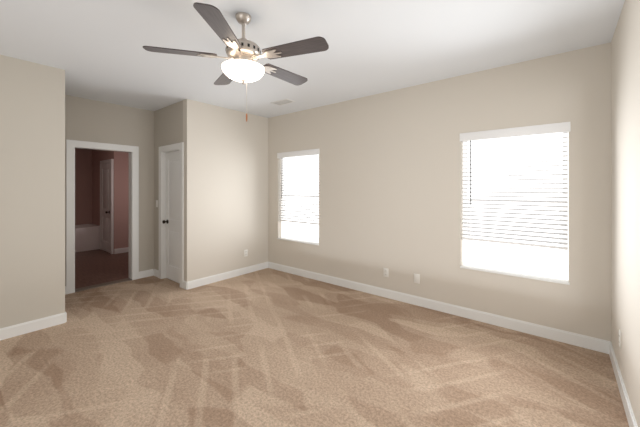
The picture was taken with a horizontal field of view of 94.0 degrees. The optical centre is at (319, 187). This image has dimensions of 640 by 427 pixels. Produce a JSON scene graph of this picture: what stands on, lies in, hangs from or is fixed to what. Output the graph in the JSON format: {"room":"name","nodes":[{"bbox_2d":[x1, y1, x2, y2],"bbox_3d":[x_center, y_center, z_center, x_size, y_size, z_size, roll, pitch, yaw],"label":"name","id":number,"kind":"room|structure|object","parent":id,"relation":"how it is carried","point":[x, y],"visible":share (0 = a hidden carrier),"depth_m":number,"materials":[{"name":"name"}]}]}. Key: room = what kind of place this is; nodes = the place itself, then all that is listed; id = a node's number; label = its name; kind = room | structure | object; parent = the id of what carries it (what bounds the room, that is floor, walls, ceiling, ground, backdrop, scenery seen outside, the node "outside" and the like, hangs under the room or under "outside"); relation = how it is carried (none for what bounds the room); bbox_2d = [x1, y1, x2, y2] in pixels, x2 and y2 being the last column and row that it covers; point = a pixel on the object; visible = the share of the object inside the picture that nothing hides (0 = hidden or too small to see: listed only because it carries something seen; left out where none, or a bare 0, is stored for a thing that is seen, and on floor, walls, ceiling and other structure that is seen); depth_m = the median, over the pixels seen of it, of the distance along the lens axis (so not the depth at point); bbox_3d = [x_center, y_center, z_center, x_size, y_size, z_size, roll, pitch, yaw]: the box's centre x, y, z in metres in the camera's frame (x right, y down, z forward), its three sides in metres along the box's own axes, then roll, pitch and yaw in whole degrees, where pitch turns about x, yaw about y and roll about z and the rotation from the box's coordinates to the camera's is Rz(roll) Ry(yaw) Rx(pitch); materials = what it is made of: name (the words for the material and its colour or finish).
{"room":"empty bedroom","nodes":[
{"label":"empty bedroom","id":0,"kind":"room"},
{"bbox_2d":[0,55,64,327],"bbox_3d":[-3.481,0.090,2.455,0.120,2.740,2.120,0,0,39],"label":"wall","id":1,"kind":"structure","parent":0,"point":[32,190],"depth_m":3.04,"materials":[{"name":"beige paint"}]},
{"bbox_2d":[0,312,64,339],"bbox_3d":[-3.429,1.405,2.413,0.014,0.110,2.120,0,0,39],"label":"baseboard","id":2,"kind":"structure","parent":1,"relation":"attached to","point":[28,327],"depth_m":3.02,"materials":[{"name":"white wood"}]},
{"bbox_2d":[75,148,91,224],"bbox_3d":[-6.439,0.090,7.005,0.150,2.740,4.050,0,0,39],"label":"wall","id":3,"kind":"structure","parent":0,"point":[83,186],"depth_m":7.50,"materials":[{"name":"brown paint"}]},
{"bbox_2d":[75,249,128,288],"bbox_3d":[-4.872,1.512,5.731,4.190,0.096,4.050,0,0,39],"label":"floor","id":4,"kind":"structure","parent":0,"point":[95,267],"depth_m":5.49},
{"bbox_2d":[75,224,99,251],"bbox_3d":[-6.080,1.184,6.709,0.760,0.552,1.744,0,0,39],"label":"bathtub","id":5,"kind":"object","parent":4,"relation":"on","point":[87,237],"visible":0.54,"depth_m":6.95,"materials":[{"name":"white ceramic"}]},
{"bbox_2d":[65,95,153,285],"bbox_3d":[-3.284,0.090,4.457,0.120,2.740,1.475,0,0,39],"label":"wall","id":6,"kind":"structure","parent":0,"point":[89,120],"depth_m":4.70,"materials":[{"name":"beige paint"}]},
{"bbox_2d":[66,139,138,293],"bbox_3d":[-3.259,0.398,4.497,0.166,2.125,0.900,0,0,39],"label":"trim","id":7,"kind":"structure","parent":6,"relation":"attached to","point":[72,145],"depth_m":4.38,"materials":[{"name":"white wood"}]},
{"bbox_2d":[75,278,131,291],"bbox_3d":[-3.255,1.454,4.494,0.140,0.012,0.710,0,0,39],"label":"trim","id":8,"kind":"structure","parent":6,"relation":"attached to","point":[101,285],"depth_m":4.48,"materials":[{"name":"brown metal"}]},
{"bbox_2d":[139,269,153,278],"bbox_3d":[-2.849,1.405,4.888,0.014,0.110,0.229,0,0,39],"label":"baseboard","id":9,"kind":"structure","parent":6,"relation":"attached to","point":[146,273],"depth_m":4.89,"materials":[{"name":"white"}]},
{"bbox_2d":[92,150,128,248],"bbox_3d":[-4.826,0.090,7.562,1.650,2.740,1.150,0,0,39],"label":"wall","id":10,"kind":"structure","parent":0,"point":[121,199],"depth_m":6.75,"materials":[{"name":"brown paint"}]},
{"bbox_2d":[101,163,109,252],"bbox_3d":[-4.921,0.443,6.820,0.674,2.019,0.111,0,0,39],"label":"door","id":11,"kind":"structure","parent":10,"relation":"in","point":[105,206],"depth_m":6.85,"materials":[{"name":"white wood"}]},
{"bbox_2d":[100,159,113,253],"bbox_3d":[-4.897,0.410,6.850,0.820,2.100,0.045,0,0,39],"label":"door frame","id":12,"kind":"structure","parent":10,"relation":"attached to","point":[111,161],"depth_m":6.61,"materials":[{"name":"white wood"}]},
{"bbox_2d":[114,247,128,253],"bbox_3d":[-4.181,1.405,7.038,0.014,0.110,1.150,0,0,39],"label":"baseboard","id":13,"kind":"structure","parent":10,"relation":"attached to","point":[121,250],"depth_m":6.70,"materials":[{"name":"white wood"}]},
{"bbox_2d":[154,101,182,269],"bbox_3d":[-2.397,0.090,4.764,1.110,2.740,0.120,0,0,39],"label":"wall","id":14,"kind":"structure","parent":0,"point":[168,125],"depth_m":4.82,"materials":[{"name":"beige paint"}]},
{"bbox_2d":[154,269,158,277],"bbox_3d":[-2.689,1.405,4.915,0.199,0.110,0.014,0,0,39],"label":"baseboard","id":15,"kind":"structure","parent":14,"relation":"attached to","point":[156,273],"depth_m":4.90,"materials":[{"name":"white wood"}]},
{"bbox_2d":[162,151,179,282],"bbox_3d":[-2.277,0.443,4.627,0.604,2.019,0.111,0,0,39],"label":"closet door","id":16,"kind":"structure","parent":14,"relation":"in","point":[172,221],"depth_m":4.68,"materials":[{"name":"white wood"}]},
{"bbox_2d":[159,142,183,287],"bbox_3d":[-2.263,0.398,4.643,0.800,2.125,0.138,0,0,39],"label":"door frame","id":17,"kind":"structure","parent":14,"relation":"attached to","point":[163,150],"depth_m":4.79,"materials":[{"name":"white wood"}]},
{"bbox_2d":[183,281,186,289],"bbox_3d":[-1.952,1.405,4.316,0.092,0.110,0.014,0,0,39],"label":"baseboard","id":18,"kind":"structure","parent":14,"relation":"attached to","point":[185,285],"depth_m":4.31,"materials":[{"name":"white wood"}]},
{"bbox_2d":[183,99,267,281],"bbox_3d":[-1.477,0.090,4.921,0.120,2.740,1.525,0,0,39],"label":"wall","id":19,"kind":"structure","parent":0,"point":[225,188],"depth_m":4.75,"materials":[{"name":"beige paint"}]},
{"bbox_2d":[187,262,267,289],"bbox_3d":[-1.429,1.405,4.873,0.014,0.110,1.511,0,0,39],"label":"baseboard","id":20,"kind":"structure","parent":19,"relation":"attached to","point":[219,277],"depth_m":4.76,"materials":[{"name":"white wood"}]},
{"bbox_2d":[0,0,624,117],"bbox_3d":[-2.771,-1.340,3.734,9.970,0.120,5.300,0,0,39],"label":"ceiling","id":21,"kind":"structure","parent":0,"point":[95,50],"depth_m":2.61,"materials":[{"name":"white paint"}]},
{"bbox_2d":[143,2,328,121],"bbox_3d":[-0.539,-0.896,2.268,1.286,0.768,1.230,0,0,39],"label":"ceiling fan","id":22,"kind":"object","parent":21,"relation":"hanging from","point":[243,53],"visible":1,"depth_m":2.12,"materials":[{"name":"silver metal"}]},
{"bbox_2d":[271,98,294,105],"bbox_3d":[-0.551,-1.274,4.443,0.340,0.011,0.180,0,0,39],"label":"ceiling vent","id":23,"kind":"object","parent":21,"relation":"in","point":[283,101],"visible":1,"depth_m":4.44,"materials":[{"name":"white metal"}]},
{"bbox_2d":[0,268,628,426],"bbox_3d":[-1.145,1.510,2.412,5.780,0.100,5.300,0,0,39],"label":"floor","id":24,"kind":"structure","parent":0,"point":[268,347],"depth_m":2.46,"materials":[{"name":"beige carpet"}]},
{"bbox_2d":[268,42,610,340],"bbox_3d":[0.852,0.090,4.108,4.820,2.740,0.150,0,0,39],"label":"wall","id":25,"kind":"structure","parent":0,"point":[390,181],"depth_m":3.53,"materials":[{"name":"beige paint"}]},
{"bbox_2d":[277,149,318,245],"bbox_3d":[-0.342,0.144,5.066,0.964,1.528,0.159,0,0,39],"label":"window","id":26,"kind":"structure","parent":25,"relation":"in","point":[299,200],"depth_m":5.09,"materials":[{"name":"white glass"}]},
{"bbox_2d":[383,268,387,276],"bbox_3d":[0.879,1.130,3.983,0.072,0.115,0.008,0,0,39],"label":"electrical outlet","id":27,"kind":"object","parent":25,"relation":"attached to","point":[385,272],"visible":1,"depth_m":3.98,"materials":[{"name":"white plastic"}]},
{"bbox_2d":[414,274,419,283],"bbox_3d":[1.210,1.130,3.724,0.072,0.115,0.018,0,0,39],"label":"electrical outlet","id":28,"kind":"object","parent":25,"relation":"attached to","point":[416,278],"visible":1,"depth_m":3.71,"materials":[{"name":"white plastic"}]},
{"bbox_2d":[268,262,610,353],"bbox_3d":[0.800,1.405,4.044,4.520,0.110,0.014,0,0,39],"label":"baseboard","id":29,"kind":"structure","parent":25,"relation":"attached to","point":[584,341],"depth_m":3.34,"materials":[{"name":"white wood"}]},
{"bbox_2d":[460,122,570,284],"bbox_3d":[2.011,0.144,3.153,0.969,1.528,0.159,0,0,39],"label":"window","id":30,"kind":"structure","parent":25,"relation":"in","point":[515,203],"depth_m":3.13,"materials":[{"name":"white glass"}]},
{"bbox_2d":[611,0,639,426],"bbox_3d":[0.992,0.090,0.579,0.150,2.740,5.150,0,0,39],"label":"wall","id":31,"kind":"structure","parent":0,"point":[625,181],"depth_m":1.99,"materials":[{"name":"beige paint"}]},
{"bbox_2d":[619,330,620,348],"bbox_3d":[2.202,1.110,2.192,0.008,0.115,0.072,0,0,39],"label":"electrical outlet","id":32,"kind":"object","parent":31,"relation":"attached to","point":[620,339],"visible":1,"depth_m":2.18,"materials":[{"name":"white plastic"}]},
{"bbox_2d":[609,342,637,426],"bbox_3d":[0.972,1.405,0.683,0.014,0.110,4.986,0,0,39],"label":"baseboard","id":33,"kind":"structure","parent":31,"relation":"attached to","point":[631,419],"depth_m":2.04,"materials":[{"name":"white wood"}]}
]}

